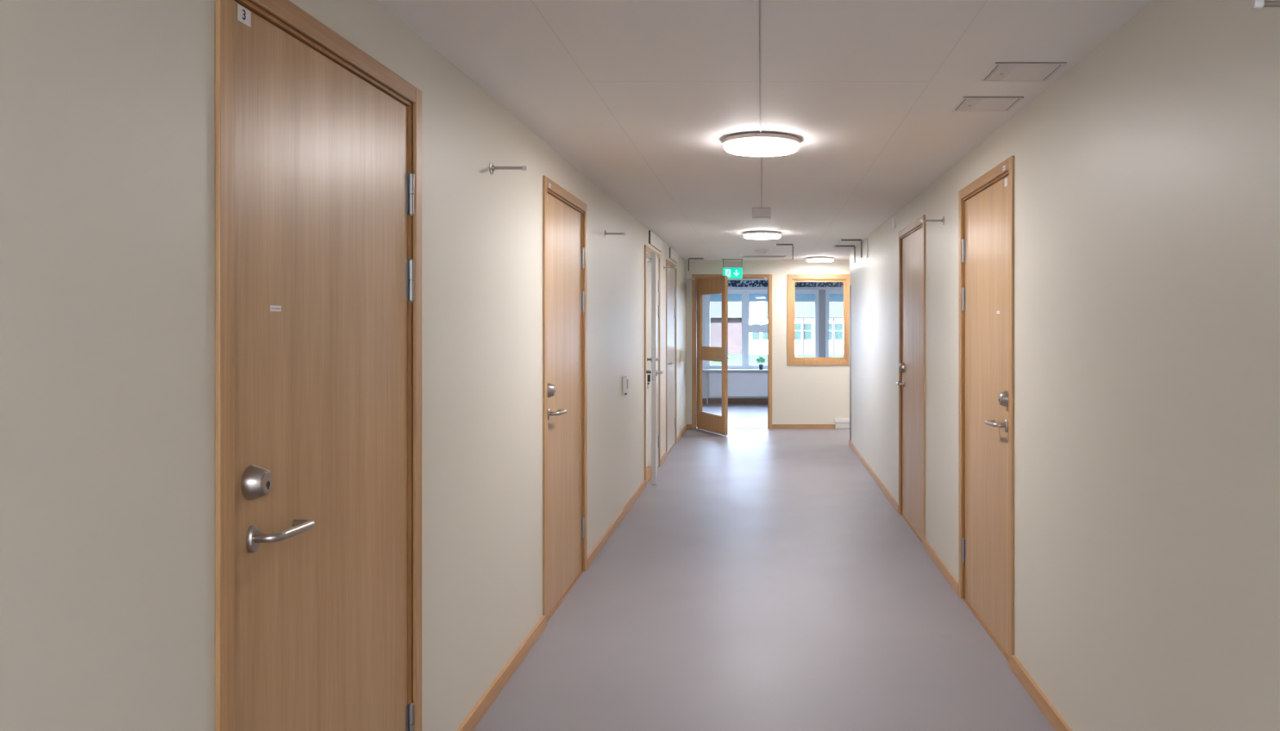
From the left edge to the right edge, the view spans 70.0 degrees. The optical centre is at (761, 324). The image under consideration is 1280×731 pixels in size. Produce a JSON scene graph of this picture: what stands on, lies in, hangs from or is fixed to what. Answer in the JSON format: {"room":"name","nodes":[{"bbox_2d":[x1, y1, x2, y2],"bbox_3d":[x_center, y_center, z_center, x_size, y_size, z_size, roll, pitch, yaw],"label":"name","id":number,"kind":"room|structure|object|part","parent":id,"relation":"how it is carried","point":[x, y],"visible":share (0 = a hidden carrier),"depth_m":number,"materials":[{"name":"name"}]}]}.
{"room":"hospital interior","nodes":[
{"label":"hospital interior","id":0,"kind":"room"},
{"bbox_2d":[0,0,685,730],"bbox_3d":[-1.110,0.289,3.900,0.120,2.348,17.400,0,0,0],"label":"wall","id":1,"kind":"structure","parent":0,"point":[107,107],"depth_m":1.63,"materials":[{"name":"paint"}]},
{"bbox_2d":[214,0,422,730],"bbox_3d":[-1.080,0.374,2.251,0.180,2.177,1.035,0,0,0],"label":"door","id":2,"kind":"structure","parent":1,"relation":"in","point":[318,142],"depth_m":2.13,"materials":[{"name":"brown wood"}]},
{"bbox_3d":[-1.020,0.445,1.941,0.058,0.019,0.160,0,0,6],"label":"lever handle","id":3,"kind":"part","parent":2,"relation":"part of","materials":[{"name":"silver metal"}]},
{"bbox_2d":[457,616,545,730],"bbox_3d":[-1.043,1.432,3.551,0.014,0.062,1.567,0,0,0],"label":"baseboard","id":4,"kind":"structure","parent":1,"relation":"attached to","point":[471,722],"depth_m":3.61,"materials":[{"name":"brown wood"}]},
{"bbox_2d":[488,161,527,174],"bbox_3d":[-0.981,-0.607,3.510,0.139,0.052,0.052,0,0,0],"label":"peg","id":5,"kind":"object","parent":1,"relation":"attached to","point":[491,167],"visible":1,"depth_m":3.50,"materials":[{"name":"silver metal"}]},
{"bbox_3d":[-1.044,-0.607,3.510,0.012,0.052,0.052,0,0,0],"label":"plate","id":6,"kind":"part","parent":5,"relation":"part of","materials":[{"name":"silver metal"}]},
{"bbox_3d":[-0.983,-0.607,3.510,0.115,0.011,0.012,0,0,0],"label":"rod","id":7,"kind":"part","parent":5,"relation":"part of","materials":[{"name":"silver metal"}]},
{"bbox_2d":[542,175,586,627],"bbox_3d":[-1.080,0.374,4.860,0.180,2.177,1.050,0,0,0],"label":"door","id":8,"kind":"structure","parent":1,"relation":"in","point":[564,215],"depth_m":4.82,"materials":[{"name":"brown wood"}]},
{"bbox_3d":[-1.020,0.445,4.543,0.058,0.019,0.160,0,0,6],"label":"lever handle","id":9,"kind":"part","parent":8,"relation":"part of","materials":[{"name":"silver metal"}]},
{"bbox_2d":[604,230,626,237],"bbox_3d":[-0.981,-0.607,6.070,0.139,0.052,0.052,0,0,0],"label":"peg","id":10,"kind":"object","parent":1,"relation":"attached to","point":[606,233],"visible":1,"depth_m":6.07,"materials":[{"name":"silver metal"}]},
{"bbox_3d":[-0.983,-0.607,6.070,0.115,0.011,0.012,0,0,0],"label":"rod","id":11,"kind":"part","parent":10,"relation":"part of","materials":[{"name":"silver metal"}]},
{"bbox_2d":[586,480,645,569],"bbox_3d":[-1.043,1.432,6.742,0.014,0.062,2.715,0,0,0],"label":"baseboard","id":12,"kind":"structure","parent":1,"relation":"attached to","point":[596,550],"depth_m":6.33,"materials":[{"name":"brown wood"}]},
{"bbox_2d":[622,376,628,395],"bbox_3d":[-1.032,0.468,6.860,0.037,0.139,0.070,0,0,0],"label":"switch box","id":13,"kind":"object","parent":1,"relation":"attached to","point":[625,380],"visible":1,"depth_m":6.83,"materials":[{"name":"white plastic"}]},
{"bbox_2d":[644,244,663,486],"bbox_3d":[-1.036,0.374,8.700,0.269,2.177,1.200,0,0,0],"label":"door","id":14,"kind":"structure","parent":1,"relation":"in","point":[651,258],"depth_m":8.19,"materials":[{"name":"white wood"}]},
{"bbox_2d":[647,372,650,389],"bbox_3d":[-1.013,0.507,8.125,0.028,0.155,0.008,0,0,0],"label":"door handle","id":15,"kind":"object","parent":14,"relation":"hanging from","point":[648,375],"visible":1,"depth_m":8.12,"materials":[{"name":"grey metal"}]},
{"bbox_3d":[-0.974,0.364,8.166,0.020,0.300,0.001,0,0,-6],"label":"lock plate","id":16,"kind":"part","parent":14,"relation":"part of","materials":[{"name":"silver metal"}]},
{"bbox_2d":[648,230,662,252],"bbox_3d":[-1.041,-0.812,8.900,0.018,0.128,0.960,0,0,0],"label":"air vent","id":17,"kind":"object","parent":1,"relation":"in","point":[655,241],"visible":1,"depth_m":8.77,"materials":[{"name":"grey metal"}]},
{"bbox_2d":[660,451,666,466],"bbox_3d":[-1.043,1.432,9.620,0.014,0.062,0.640,0,0,0],"label":"baseboard","id":18,"kind":"structure","parent":1,"relation":"attached to","point":[664,457],"depth_m":9.57,"materials":[{"name":"brown wood"}]},
{"bbox_2d":[663,266,676,269],"bbox_3d":[-0.981,-0.607,9.700,0.139,0.052,0.052,0,0,0],"label":"peg","id":19,"kind":"object","parent":1,"relation":"attached to","point":[664,266],"visible":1,"depth_m":9.70,"materials":[{"name":"silver metal"}]},
{"bbox_2d":[666,259,676,456],"bbox_3d":[-1.080,0.374,10.510,0.180,2.177,1.140,0,0,0],"label":"door","id":20,"kind":"structure","parent":1,"relation":"in","point":[671,273],"depth_m":10.63,"materials":[{"name":"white wood"}]},
{"bbox_2d":[669,247,678,263],"bbox_3d":[-1.041,-0.817,10.750,0.018,0.123,0.900,0,0,0],"label":"air vent","id":21,"kind":"object","parent":1,"relation":"in","point":[673,255],"visible":1,"depth_m":10.65,"materials":[{"name":"grey metal"}]},
{"bbox_2d":[676,424,687,443],"bbox_3d":[-1.043,1.432,11.840,0.014,0.062,1.520,0,0,0],"label":"baseboard","id":22,"kind":"structure","parent":1,"relation":"attached to","point":[685,428],"depth_m":11.80,"materials":[{"name":"brown wood"}]},
{"bbox_2d":[472,404,1055,730],"bbox_3d":[0.900,1.513,5.840,10.440,0.100,21.520,0,0,0],"label":"floor","id":23,"kind":"structure","parent":0,"point":[765,580],"depth_m":4.44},
{"bbox_2d":[706,372,768,404],"bbox_3d":[0.274,1.170,16.523,2.562,0.584,0.145,0,0,0],"label":"radiator","id":24,"kind":"object","parent":23,"relation":"on","point":[740,384],"visible":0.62,"depth_m":16.46,"materials":[{"name":"white metal"}]},
{"bbox_2d":[377,0,1152,260],"bbox_3d":[1.225,-0.935,3.840,4.790,0.100,17.520,0,0,0],"label":"ceiling","id":25,"kind":"structure","parent":0,"point":[642,98],"depth_m":3.36,"materials":[{"name":"paint"}]},
{"bbox_2d":[688,257,705,271],"bbox_3d":[-0.867,-0.797,12.100,0.228,0.176,0.024,0,0,0],"label":"bracket","id":26,"kind":"object","parent":25,"relation":"attached to","point":[688,258],"visible":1,"depth_m":12.09,"materials":[{"name":"grey metal"}]},
{"bbox_3d":[-0.875,-0.877,12.100,0.200,0.016,0.016,0,0,0],"label":"arm","id":27,"kind":"part","parent":26,"relation":"part of","materials":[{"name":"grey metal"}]},
{"bbox_2d":[721,259,742,279],"bbox_3d":[-0.397,-0.752,12.330,0.290,0.265,0.040,0,0,0],"label":"exit sign","id":28,"kind":"object","parent":25,"relation":"hanging from","point":[733,269],"visible":0.94,"depth_m":12.32,"materials":[{"name":"teal plastic"}]},
{"bbox_2d":[759,0,760,132],"bbox_3d":[-0.004,-0.881,1.545,0.006,0.006,5.190,0,0,0],"label":"cable","id":29,"kind":"object","parent":25,"relation":"attached to","point":[759,0],"visible":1,"depth_m":2.97,"materials":[{"name":"beige plastic"}]},
{"bbox_2d":[722,133,799,156],"bbox_3d":[0.000,-0.860,4.330,0.372,0.050,0.372,0,0,0],"label":"ceiling light","id":30,"kind":"object","parent":25,"relation":"attached to","point":[754,144],"visible":1,"depth_m":4.23,"materials":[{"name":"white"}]},
{"bbox_2d":[751,208,770,219],"bbox_3d":[0.000,-0.846,6.930,0.140,0.078,0.140,0,0,0],"label":"junction box","id":31,"kind":"object","parent":25,"relation":"attached to","point":[757,213],"visible":1,"depth_m":6.86,"materials":[{"name":"grey paint"}]},
{"bbox_3d":[0.000,-0.810,6.930,0.132,0.006,0.132,0,0,0],"label":"box lid","id":32,"kind":"part","parent":31,"relation":"part of","materials":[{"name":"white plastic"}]},
{"bbox_2d":[754,248,768,255],"bbox_3d":[0.000,-0.853,10.750,0.170,0.064,0.170,0,0,0],"label":"smoke detector","id":33,"kind":"object","parent":25,"relation":"attached to","point":[758,251],"visible":1,"depth_m":10.69,"materials":[{"name":"white plastic"}]},
{"bbox_2d":[760,156,762,208],"bbox_3d":[0.002,-0.881,5.690,0.006,0.006,2.340,0,0,0],"label":"cable","id":34,"kind":"object","parent":25,"relation":"attached to","point":[761,157],"visible":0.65,"depth_m":5.56,"materials":[{"name":"beige plastic"}]},
{"bbox_2d":[742,231,781,239],"bbox_3d":[0.008,-0.860,8.720,0.372,0.050,0.372,0,0,0],"label":"ceiling light","id":35,"kind":"object","parent":25,"relation":"attached to","point":[755,234],"visible":1,"depth_m":8.59,"materials":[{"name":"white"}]},
{"bbox_2d":[743,233,780,239],"bbox_3d":[0.008,-0.846,8.720,0.356,0.023,0.356,0,0,0],"label":"diffuser","id":36,"kind":"object","parent":35,"relation":"attached to","point":[751,236],"depth_m":8.62,"materials":[{"name":"white plastic"}]},
{"bbox_2d":[739,255,786,257],"bbox_3d":[0.020,-0.878,11.747,0.600,0.014,0.126,0,0,0],"label":"ceiling vent","id":37,"kind":"object","parent":25,"relation":"in","point":[740,255],"visible":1,"depth_m":11.68,"materials":[{"name":"grey metal"}]},
{"bbox_2d":[773,244,793,259],"bbox_3d":[0.247,-0.797,9.960,0.213,0.176,0.024,0,0,0],"label":"bracket","id":38,"kind":"object","parent":25,"relation":"attached to","point":[775,245],"visible":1,"depth_m":9.95,"materials":[{"name":"grey metal"}]},
{"bbox_3d":[0.256,-0.877,9.960,0.185,0.016,0.016,0,0,0],"label":"arm","id":39,"kind":"part","parent":38,"relation":"part of","materials":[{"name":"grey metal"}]},
{"bbox_2d":[805,257,834,262],"bbox_3d":[0.780,-0.860,12.000,0.372,0.050,0.372,0,0,0],"label":"ceiling light","id":40,"kind":"object","parent":25,"relation":"attached to","point":[809,259],"visible":1,"depth_m":11.88,"materials":[{"name":"white plastic"}]},
{"bbox_2d":[806,258,833,262],"bbox_3d":[0.780,-0.846,12.000,0.356,0.023,0.356,0,0,0],"label":"diffuser","id":41,"kind":"object","parent":40,"relation":"attached to","point":[807,260],"depth_m":11.89,"materials":[{"name":"white plastic"}]},
{"bbox_2d":[833,245,855,262],"bbox_3d":[0.934,-0.787,10.150,0.243,0.196,0.024,0,0,0],"label":"bracket","id":42,"kind":"object","parent":25,"relation":"attached to","point":[833,246],"visible":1,"depth_m":10.14,"materials":[{"name":"grey metal"}]},
{"bbox_2d":[838,239,862,257],"bbox_3d":[0.929,-0.789,9.420,0.243,0.191,0.024,0,0,0],"label":"bracket","id":43,"kind":"object","parent":25,"relation":"attached to","point":[839,240],"visible":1,"depth_m":9.41,"materials":[{"name":"grey metal"}]},
{"bbox_3d":[0.938,-0.877,9.420,0.215,0.016,0.016,0,0,0],"label":"arm","id":44,"kind":"part","parent":43,"relation":"part of","materials":[{"name":"grey metal"}]},
{"bbox_2d":[951,96,1023,111],"bbox_3d":[0.902,-0.879,3.619,0.235,0.011,0.223,0,0,0],"label":"ceiling hatch","id":45,"kind":"object","parent":25,"relation":"attached to","point":[966,103],"visible":1,"depth_m":3.60,"materials":[{"name":"white paint"}]},
{"bbox_3d":[0.903,-0.882,3.622,0.203,0.004,0.188,0,0,0],"label":"hatch panel","id":46,"kind":"part","parent":45,"relation":"part of","materials":[{"name":"white paint"}]},
{"bbox_2d":[979,62,1066,81],"bbox_3d":[0.910,-0.879,3.159,0.240,0.011,0.223,0,0,0],"label":"ceiling hatch","id":47,"kind":"object","parent":25,"relation":"attached to","point":[998,71],"visible":1,"depth_m":3.14,"materials":[{"name":"white paint"}]},
{"bbox_3d":[0.911,-0.882,3.162,0.208,0.004,0.188,0,0,0],"label":"hatch panel","id":48,"kind":"part","parent":47,"relation":"part of","materials":[{"name":"white paint"}]},
{"bbox_2d":[685,260,849,424],"bbox_3d":[0.900,0.088,12.660,10.440,2.750,0.120,0,0,0],"label":"wall","id":49,"kind":"structure","parent":0,"point":[802,394],"depth_m":12.60,"materials":[{"name":"paint"}]},
{"bbox_2d":[687,424,692,429],"bbox_3d":[-1.001,1.432,12.593,0.070,0.062,0.014,0,0,0],"label":"baseboard","id":50,"kind":"structure","parent":49,"relation":"attached to","point":[689,426],"depth_m":12.59,"materials":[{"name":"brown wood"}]},
{"bbox_2d":[692,274,772,435],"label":"door","id":51,"kind":"structure","parent":49,"relation":"in","point":[702,284],"depth_m":12.50,"materials":[{"name":"brown wood"}]},
{"bbox_3d":[-0.669,0.407,12.175,0.042,2.071,0.975,0,0,-26],"label":"frame","id":52,"kind":"part","parent":51,"relation":"part of","materials":[{"name":"brown wood"}]},
{"bbox_3d":[-0.456,0.398,11.736,0.022,0.270,0.001,0,0,-26],"label":"lock plate","id":53,"kind":"part","parent":51,"relation":"part of","materials":[{"name":"silver metal"}]},
{"bbox_2d":[772,424,835,429],"bbox_3d":[0.591,1.432,12.593,0.878,0.062,0.014,0,0,0],"label":"baseboard","id":54,"kind":"structure","parent":49,"relation":"attached to","point":[774,426],"depth_m":12.59,"materials":[{"name":"brown wood"}]},
{"bbox_2d":[786,274,849,365],"bbox_3d":[0.810,-0.060,12.665,0.896,1.268,0.151,0,0,0],"label":"window","id":55,"kind":"structure","parent":49,"relation":"in","point":[792,279],"depth_m":12.59,"materials":[{"name":"brown wood"}]},
{"bbox_2d":[835,418,849,429],"bbox_3d":[1.462,1.391,12.575,0.875,0.143,0.050,0,0,0],"label":"junction box","id":56,"kind":"object","parent":49,"relation":"attached to","point":[840,424],"visible":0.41,"depth_m":12.56,"materials":[{"name":"white plastic"}]},
{"bbox_2d":[702,287,843,398],"bbox_3d":[0.900,0.088,16.750,10.440,2.750,0.300,0,0,0],"label":"wall","id":57,"kind":"structure","parent":0,"point":[704,296],"depth_m":16.60,"materials":[{"name":"paint"}]},
{"bbox_2d":[702,398,768,404],"bbox_3d":[0.900,1.415,16.591,10.200,0.095,0.018,0,0,0],"label":"baseboard","id":58,"kind":"structure","parent":57,"relation":"attached to","point":[710,401],"depth_m":16.58,"materials":[{"name":"brown wood"}]},
{"bbox_2d":[702,369,768,372],"bbox_3d":[0.900,0.848,16.470,10.100,0.034,0.260,0,0,0],"label":"window sill","id":59,"kind":"structure","parent":57,"relation":"attached to","point":[703,371],"depth_m":16.34,"materials":[{"name":"grey"}]},
{"bbox_2d":[755,356,765,369],"bbox_3d":[-0.004,0.704,16.473,0.186,0.251,0.186,0,0,0],"label":"potted plant","id":60,"kind":"object","parent":59,"relation":"on","point":[761,366],"visible":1,"depth_m":16.44,"materials":[{"name":"green plant"}]},
{"bbox_2d":[706,289,818,368],"bbox_3d":[0.020,0.100,16.695,2.080,1.460,0.090,0,0,0],"label":"window","id":61,"kind":"structure","parent":57,"relation":"attached to","point":[747,328],"depth_m":16.65,"materials":[{"name":"white"}]},
{"bbox_2d":[710,293,814,302],"bbox_3d":[0.020,-0.517,16.767,2.060,0.205,0.023,0,0,0],"label":"roller blind","id":62,"kind":"object","parent":57,"relation":"attached to","point":[714,297],"visible":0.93,"depth_m":16.76,"materials":[{"name":"blue fabric"}]},
{"bbox_2d":[728,279,843,287],"bbox_3d":[0.875,-0.748,16.530,4.850,0.145,0.140,0,0,0],"label":"curtain valance","id":63,"kind":"object","parent":57,"relation":"attached to","point":[731,282],"visible":0.26,"depth_m":16.48,"materials":[{"name":"blue fabric"}]},
{"bbox_3d":[0.875,-0.810,16.530,4.850,0.020,0.140,0,0,0],"label":"curtain rail","id":64,"kind":"part","parent":63,"relation":"part of","materials":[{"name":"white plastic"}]},
{"bbox_2d":[818,289,825,357],"bbox_3d":[1.120,0.100,16.745,0.120,1.460,0.310,0,0,0],"label":"pillar","id":65,"kind":"structure","parent":57,"relation":"attached to","point":[821,292],"depth_m":16.59,"materials":[{"name":"grey"}]},
{"bbox_2d":[825,289,843,357],"bbox_3d":[3.490,0.100,16.695,4.620,1.460,0.090,0,0,0],"label":"window","id":66,"kind":"structure","parent":57,"relation":"attached to","point":[828,292],"depth_m":16.65,"materials":[{"name":"white"}]},
{"bbox_2d":[829,293,843,302],"bbox_3d":[3.490,-0.517,16.767,4.600,0.205,0.023,0,0,0],"label":"roller blind","id":67,"kind":"object","parent":57,"relation":"attached to","point":[833,297],"visible":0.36,"depth_m":16.76,"materials":[{"name":"blue fabric"}]},
{"bbox_2d":[849,0,1279,730],"bbox_3d":[2.285,0.289,3.050,2.430,2.348,15.700,0,0,0],"label":"wall","id":68,"kind":"structure","parent":0,"point":[1147,174],"depth_m":2.57,"materials":[{"name":"paint"}]},
{"bbox_2d":[849,285,851,441],"bbox_3d":[1.068,0.469,10.836,0.004,1.859,0.132,0,0,0],"label":"trim","id":69,"kind":"structure","parent":68,"relation":"attached to","point":[850,286],"depth_m":10.77,"materials":[{"name":"beige paint"}]},
{"bbox_2d":[863,238,867,258],"bbox_3d":[1.064,-0.767,9.190,0.012,0.195,0.220,0,0,0],"label":"air vent","id":70,"kind":"object","parent":68,"relation":"in","point":[865,241],"visible":1,"depth_m":9.15,"materials":[{"name":"beige plastic"}]},
{"bbox_2d":[848,440,898,513],"bbox_3d":[1.063,1.432,8.940,0.014,0.062,3.920,0,0,0],"label":"baseboard","id":71,"kind":"structure","parent":68,"relation":"attached to","point":[875,477],"depth_m":8.29,"materials":[{"name":"brown wood"}]},
{"bbox_2d":[892,216,895,229],"bbox_3d":[1.064,-0.812,7.240,0.012,0.095,0.120,0,0,0],"label":"air vent","id":72,"kind":"object","parent":68,"relation":"in","point":[894,217],"visible":1,"depth_m":7.23,"materials":[{"name":"white plastic"}]},
{"bbox_2d":[895,214,925,546],"bbox_3d":[1.100,0.374,6.435,0.180,2.177,1.090,0,0,0],"label":"door","id":73,"kind":"structure","parent":68,"relation":"in","point":[912,367],"depth_m":6.39,"materials":[{"name":"brown wood"}]},
{"bbox_3d":[1.040,0.445,6.772,0.058,0.019,0.160,0,0,6],"label":"lever handle","id":74,"kind":"part","parent":73,"relation":"part of","materials":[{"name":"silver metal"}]},
{"bbox_2d":[920,216,944,225],"bbox_3d":[1.000,-0.607,5.300,0.139,0.052,0.052,0,0,0],"label":"peg","id":75,"kind":"object","parent":68,"relation":"attached to","point":[942,220],"visible":1,"depth_m":5.29,"materials":[{"name":"silver metal"}]},
{"bbox_3d":[1.002,-0.607,5.300,0.115,0.011,0.012,0,0,0],"label":"rod","id":76,"kind":"part","parent":75,"relation":"part of","materials":[{"name":"silver metal"}]},
{"bbox_3d":[1.064,-0.607,5.300,0.012,0.052,0.052,0,0,0],"label":"plate","id":77,"kind":"part","parent":75,"relation":"part of","materials":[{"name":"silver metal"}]},
{"bbox_2d":[923,538,958,595],"bbox_3d":[1.063,1.432,5.370,0.014,0.062,1.040,0,0,0],"label":"baseboard","id":78,"kind":"structure","parent":68,"relation":"attached to","point":[953,582],"depth_m":5.29,"materials":[{"name":"brown wood"}]},
{"bbox_2d":[958,155,1013,668],"bbox_3d":[1.100,0.374,4.335,0.180,2.177,1.030,0,0,0],"label":"door","id":79,"kind":"structure","parent":68,"relation":"in","point":[986,205],"depth_m":4.29,"materials":[{"name":"brown wood"}]},
{"bbox_3d":[1.040,0.445,4.028,0.058,0.019,0.160,0,0,-6],"label":"lever handle","id":80,"kind":"part","parent":79,"relation":"part of","materials":[{"name":"silver metal"}]},
{"bbox_2d":[1011,655,1071,730],"bbox_3d":[1.063,1.432,-0.490,0.014,0.062,8.620,0,0,0],"label":"baseboard","id":81,"kind":"structure","parent":68,"relation":"attached to","point":[1056,722],"depth_m":3.44,"materials":[{"name":"brown wood"}]},
{"bbox_2d":[1250,0,1279,8],"bbox_3d":[1.000,-0.607,1.710,0.139,0.052,0.052,0,0,0],"label":"peg","id":82,"kind":"object","parent":68,"relation":"attached to","point":[1255,4],"visible":1,"depth_m":1.71,"materials":[{"name":"silver metal"}]},
{"bbox_3d":[1.002,-0.607,1.710,0.115,0.011,0.012,0,0,0],"label":"rod","id":83,"kind":"part","parent":82,"relation":"part of","materials":[{"name":"silver metal"}]},
{"label":"outside","id":84,"kind":"structure","parent":0,"visible":0},
{"bbox_2d":[710,354,843,364],"bbox_3d":[5.000,1.443,38.450,70.000,0.200,43.100,0,0,0],"label":"lawn","id":85,"kind":"structure","parent":84,"point":[735,359],"depth_m":35.90,"materials":[{"name":"green plant"}]},
{"bbox_2d":[710,302,843,354],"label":"window","id":86,"kind":"structure","parent":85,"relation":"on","point":[758,311],"depth_m":40.00,"materials":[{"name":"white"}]},
{"bbox_3d":[1.856,0.535,39.900,0.070,1.615,0.080,0,0,0],"label":"post","id":87,"kind":"part","parent":86,"relation":"part of","materials":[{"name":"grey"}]},
{"bbox_3d":[3.200,0.535,39.900,0.070,1.615,0.080,0,0,0],"label":"post","id":88,"kind":"part","parent":86,"relation":"part of","materials":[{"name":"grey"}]}
]}

